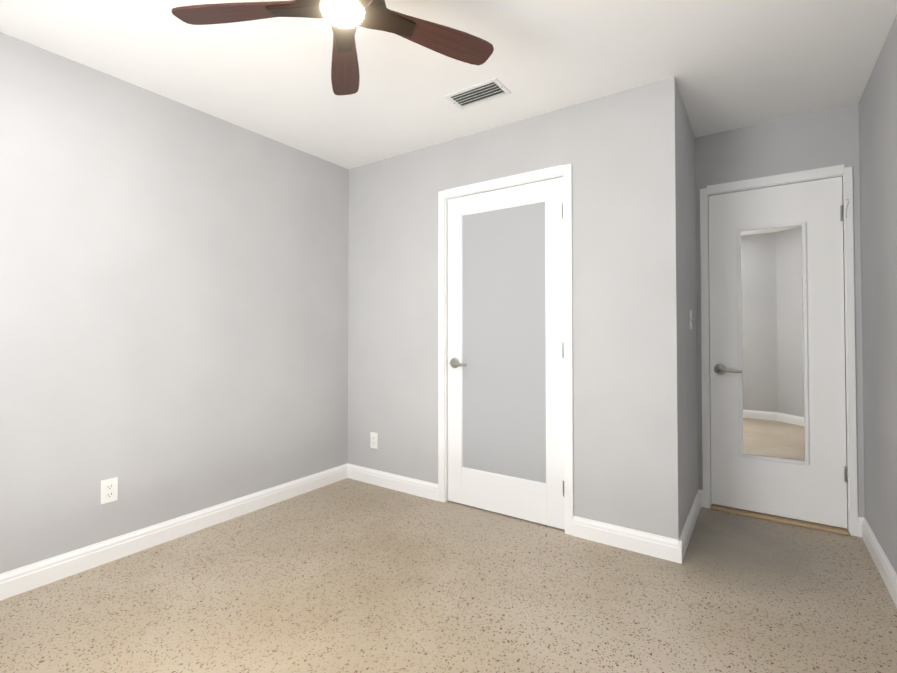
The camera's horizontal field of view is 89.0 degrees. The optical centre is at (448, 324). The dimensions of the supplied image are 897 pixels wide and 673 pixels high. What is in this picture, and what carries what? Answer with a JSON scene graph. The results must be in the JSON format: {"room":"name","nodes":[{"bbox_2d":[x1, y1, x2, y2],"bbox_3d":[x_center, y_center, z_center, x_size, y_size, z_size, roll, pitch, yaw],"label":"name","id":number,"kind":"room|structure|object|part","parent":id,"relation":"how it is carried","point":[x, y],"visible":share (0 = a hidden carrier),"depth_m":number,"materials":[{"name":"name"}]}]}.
{"room":"empty bedroom","nodes":[
{"label":"empty bedroom","id":0,"kind":"room"},
{"bbox_2d":[0,32,348,573],"bbox_3d":[-1.172,-0.021,3.177,0.120,2.440,4.968,-1,-1,34],"label":"wall","id":1,"kind":"structure","parent":0,"point":[173,309],"depth_m":2.44,"materials":[{"name":"paint"}]},
{"bbox_2d":[101,477,117,504],"bbox_3d":[-1.695,0.833,2.283,0.008,0.118,0.072,-1,-1,34],"label":"outlet","id":2,"kind":"object","parent":1,"relation":"attached to","point":[104,491],"depth_m":2.28,"materials":[{"name":"white plastic"}]},
{"bbox_3d":[-1.693,0.813,2.281,0.002,0.028,0.033,-1,-1,34],"label":"electrical outlet on the left wall","id":3,"kind":"part","parent":2,"relation":"part of","materials":[{"name":"white plastic"}]},
{"bbox_3d":[-1.693,0.853,2.281,0.002,0.028,0.033,-1,-1,34],"label":"electrical outlet on the left wall","id":4,"kind":"part","parent":2,"relation":"part of","materials":[{"name":"white plastic"}]},
{"bbox_2d":[0,463,347,600],"bbox_3d":[-1.619,1.131,2.382,0.016,0.108,2.942,-1,-1,34],"label":"baseboard","id":5,"kind":"structure","parent":1,"relation":"attached to","point":[17,581],"depth_m":2.42,"materials":[{"name":"white wood"}]},
{"bbox_2d":[0,478,896,672],"bbox_3d":[0.187,1.232,2.228,3.411,0.100,4.968,-1,-1,34],"label":"floor","id":6,"kind":"structure","parent":0,"point":[347,575],"depth_m":1.94,"materials":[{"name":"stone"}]},
{"bbox_2d":[0,0,896,168],"bbox_3d":[0.187,-1.307,2.272,3.411,0.100,4.968,-1,-1,34],"label":"ceiling","id":7,"kind":"structure","parent":0,"point":[728,65],"depth_m":2.18,"materials":[{"name":"paint"}]},
{"bbox_2d":[171,0,493,94],"bbox_3d":[-0.337,-1.132,1.467,1.106,0.277,1.111,-1,-1,34],"label":"ceiling fan","id":8,"kind":"object","parent":7,"relation":"hanging from","point":[345,18],"visible":1,"depth_m":1.58,"materials":[{"name":"brown wood"}]},
{"bbox_3d":[-0.705,-1.050,1.537,0.441,0.008,0.119,0,11,6],"label":"blade","id":9,"kind":"part","parent":8,"relation":"part of","materials":[{"name":"brown wood"}]},
{"bbox_3d":[-0.501,-1.043,1.516,0.192,0.026,0.099,0,11,6],"label":"arm","id":10,"kind":"part","parent":8,"relation":"part of"},
{"bbox_3d":[-0.377,-1.041,1.650,0.099,0.026,0.192,-12,1,-12],"label":"arm","id":11,"kind":"part","parent":8,"relation":"part of"},
{"bbox_3d":[-0.419,-1.045,1.850,0.119,0.008,0.441,-12,1,-12],"label":"blade","id":12,"kind":"part","parent":8,"relation":"part of","materials":[{"name":"brown wood"}]},
{"bbox_3d":[-0.232,-1.045,1.391,0.192,0.026,0.099,-1,-13,42],"label":"arm","id":13,"kind":"part","parent":8,"relation":"part of"},
{"bbox_3d":[-0.210,-1.042,1.573,0.192,0.026,0.099,1,-13,-30],"label":"arm","id":14,"kind":"part","parent":8,"relation":"part of"},
{"bbox_3d":[-0.033,-1.048,1.675,0.441,0.008,0.119,1,-13,-30],"label":"blade","id":15,"kind":"part","parent":8,"relation":"part of","materials":[{"name":"brown wood"}]},
{"bbox_2d":[444,78,510,109],"bbox_3d":[0.158,-1.246,2.490,0.321,0.014,0.176,-1,-1,34],"label":"ceiling vent","id":16,"kind":"object","parent":7,"relation":"in","point":[488,90],"visible":1,"depth_m":2.48,"materials":[{"name":"white metal"}]},
{"bbox_2d":[348,77,681,539],"bbox_3d":[0.209,-0.024,3.007,2.352,2.440,0.120,-1,-1,34],"label":"wall","id":17,"kind":"structure","parent":0,"point":[619,151],"depth_m":2.55,"materials":[{"name":"paint"}]},
{"bbox_2d":[370,432,377,448],"bbox_3d":[-0.561,0.876,3.442,0.072,0.118,0.006,-1,-1,34],"label":"outlet","id":18,"kind":"object","parent":17,"relation":"attached to","point":[375,446],"visible":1,"depth_m":3.44,"materials":[{"name":"white plastic"}]},
{"bbox_2d":[347,463,437,500],"bbox_3d":[-0.434,1.148,3.344,0.888,0.108,0.016,-1,-1,34],"label":"baseboard","id":19,"kind":"structure","parent":17,"relation":"attached to","point":[420,488],"depth_m":3.31,"materials":[{"name":"white wood"}]},
{"bbox_2d":[438,164,573,534],"bbox_3d":[0.356,0.159,2.904,0.864,2.070,0.121,-1,-1,34],"label":"door frame","id":20,"kind":"structure","parent":17,"relation":"attached to","point":[446,336],"depth_m":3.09,"materials":[{"name":"white wood"}]},
{"bbox_2d":[448,177,564,529],"bbox_3d":[0.341,0.166,2.882,0.818,2.039,0.035,-1,-1,34],"label":"frosted door","id":21,"kind":"structure","parent":17,"relation":"in","point":[513,368],"depth_m":2.85,"materials":[{"name":"white wood"}]},
{"bbox_2d":[449,358,465,367],"bbox_3d":[0.061,0.261,3.011,0.158,0.070,0.065,-1,-1,34],"label":"door handle","id":22,"kind":"object","parent":21,"relation":"attached to","point":[454,360],"depth_m":3.01,"materials":[{"name":"silver metal"}]},
{"bbox_3d":[0.063,0.262,2.993,0.134,0.025,0.038,-1,-1,34],"label":"frosted door lever handle","id":23,"kind":"part","parent":22,"relation":"part of","materials":[{"name":"silver metal"}]},
{"bbox_2d":[461,200,546,484],"bbox_3d":[0.336,0.108,2.875,0.598,1.684,0.009,-1,-1,34],"label":"bead","id":24,"kind":"object","parent":21,"relation":"attached to","point":[462,333],"visible":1,"depth_m":3.02,"materials":[{"name":"white wood"}]},
{"bbox_3d":[0.340,0.108,2.882,0.602,1.688,0.008,-1,-1,34],"label":"glass","id":25,"kind":"part","parent":21,"relation":"part of","materials":[{"name":"grey glass"}]},
{"bbox_2d":[573,516,681,563],"bbox_3d":[0.928,1.131,2.414,0.548,0.108,0.016,-1,-1,34],"label":"baseboard","id":26,"kind":"structure","parent":17,"relation":"attached to","point":[653,545],"depth_m":2.39,"materials":[{"name":"white wood"}]},
{"bbox_2d":[678,89,697,528],"bbox_3d":[1.380,-0.029,2.744,0.120,2.440,0.766,-1,-1,34],"label":"wall","id":27,"kind":"structure","parent":0,"point":[688,335],"depth_m":2.65,"materials":[{"name":"paint"}]},
{"bbox_2d":[678,489,700,561],"bbox_3d":[1.398,1.135,2.629,0.016,0.108,0.901,-1,-1,34],"label":"baseboard","id":28,"kind":"structure","parent":27,"relation":"attached to","point":[687,530],"depth_m":2.54,"materials":[{"name":"white wood"}]},
{"bbox_2d":[689,310,692,328],"bbox_3d":[1.460,-0.027,2.740,0.016,0.118,0.072,-1,-1,34],"label":"light switch","id":29,"kind":"object","parent":27,"relation":"attached to","point":[690,315],"visible":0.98,"depth_m":2.72,"materials":[{"name":"white plastic"}]},
{"bbox_2d":[695,103,864,517],"bbox_3d":[1.046,-0.016,3.508,3.171,2.440,0.120,-1,-1,34],"label":"wall","id":30,"kind":"structure","parent":0,"point":[822,139],"depth_m":2.75,"materials":[{"name":"paint"}]},
{"bbox_2d":[699,489,702,506],"bbox_3d":[1.652,1.141,2.992,0.026,0.108,0.016,-1,-1,34],"label":"baseboard","id":31,"kind":"structure","parent":30,"relation":"attached to","point":[701,492],"depth_m":2.98,"materials":[{"name":"white wood"}]},
{"bbox_2d":[708,177,846,528],"bbox_3d":[2.005,0.160,2.816,0.682,2.017,0.038,-1,-1,34],"label":"mirror door","id":32,"kind":"structure","parent":30,"relation":"in","point":[815,490],"depth_m":2.74,"materials":[{"name":"white wood"}]},
{"bbox_2d":[714,364,741,374],"bbox_3d":[1.779,0.292,2.909,0.158,0.070,0.066,-1,-1,34],"label":"door handle","id":33,"kind":"object","parent":32,"relation":"attached to","point":[716,367],"depth_m":2.93,"materials":[{"name":"silver metal"}]},
{"bbox_3d":[1.781,0.293,2.891,0.134,0.025,0.038,-1,-1,34],"label":"mirror door lever handle","id":34,"kind":"part","parent":33,"relation":"part of","materials":[{"name":"silver metal"}]},
{"bbox_2d":[737,221,808,464],"bbox_3d":[1.984,0.113,2.802,0.347,1.445,0.016,-1,-1,34],"label":"mirror glass","id":35,"kind":"object","parent":32,"relation":"attached to","point":[772,343],"depth_m":2.80,"materials":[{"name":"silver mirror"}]},
{"bbox_3d":[1.984,0.113,2.802,0.347,1.445,0.016,-1,-1,34],"label":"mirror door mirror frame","id":36,"kind":"part","parent":35,"relation":"part of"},
{"bbox_3d":[2.269,-0.639,2.628,0.019,0.089,0.003,-1,-1,34],"label":"mirror door hinge leaves","id":37,"kind":"part","parent":32,"relation":"part of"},
{"bbox_3d":[2.269,0.857,2.603,0.019,0.089,0.003,-1,-1,34],"label":"mirror door hinge leaves","id":38,"kind":"part","parent":32,"relation":"part of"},
{"bbox_2d":[700,164,857,536],"bbox_3d":[2.011,0.142,2.837,0.762,2.102,0.134,-1,-1,34],"label":"door frame","id":39,"kind":"structure","parent":30,"relation":"attached to","point":[847,172],"depth_m":2.65,"materials":[{"name":"white wood"}]},
{"bbox_2d":[711,504,848,534],"bbox_3d":[1.992,1.184,2.786,0.675,0.016,0.090,-1,-1,34],"label":"threshold","id":40,"kind":"object","parent":30,"relation":"attached to","point":[807,524],"depth_m":2.75,"materials":[{"name":"beige wood"}]},
{"bbox_2d":[858,517,863,537],"bbox_3d":[2.305,1.134,2.546,0.031,0.108,0.016,-1,-1,34],"label":"baseboard","id":41,"kind":"structure","parent":30,"relation":"attached to","point":[860,520],"depth_m":2.54,"materials":[{"name":"white wood"}]},
{"bbox_2d":[858,14,896,573],"bbox_3d":[1.546,-0.054,1.322,0.120,2.440,4.968,-1,-1,34],"label":"wall","id":42,"kind":"structure","parent":0,"point":[877,103],"depth_m":2.16,"materials":[{"name":"paint"}]},
{"bbox_2d":[862,518,896,606],"bbox_3d":[1.236,1.107,0.968,0.016,0.108,3.828,-1,-1,34],"label":"baseboard","id":43,"kind":"structure","parent":42,"relation":"attached to","point":[886,570],"depth_m":2.15,"materials":[{"name":"white wood"}]}
]}

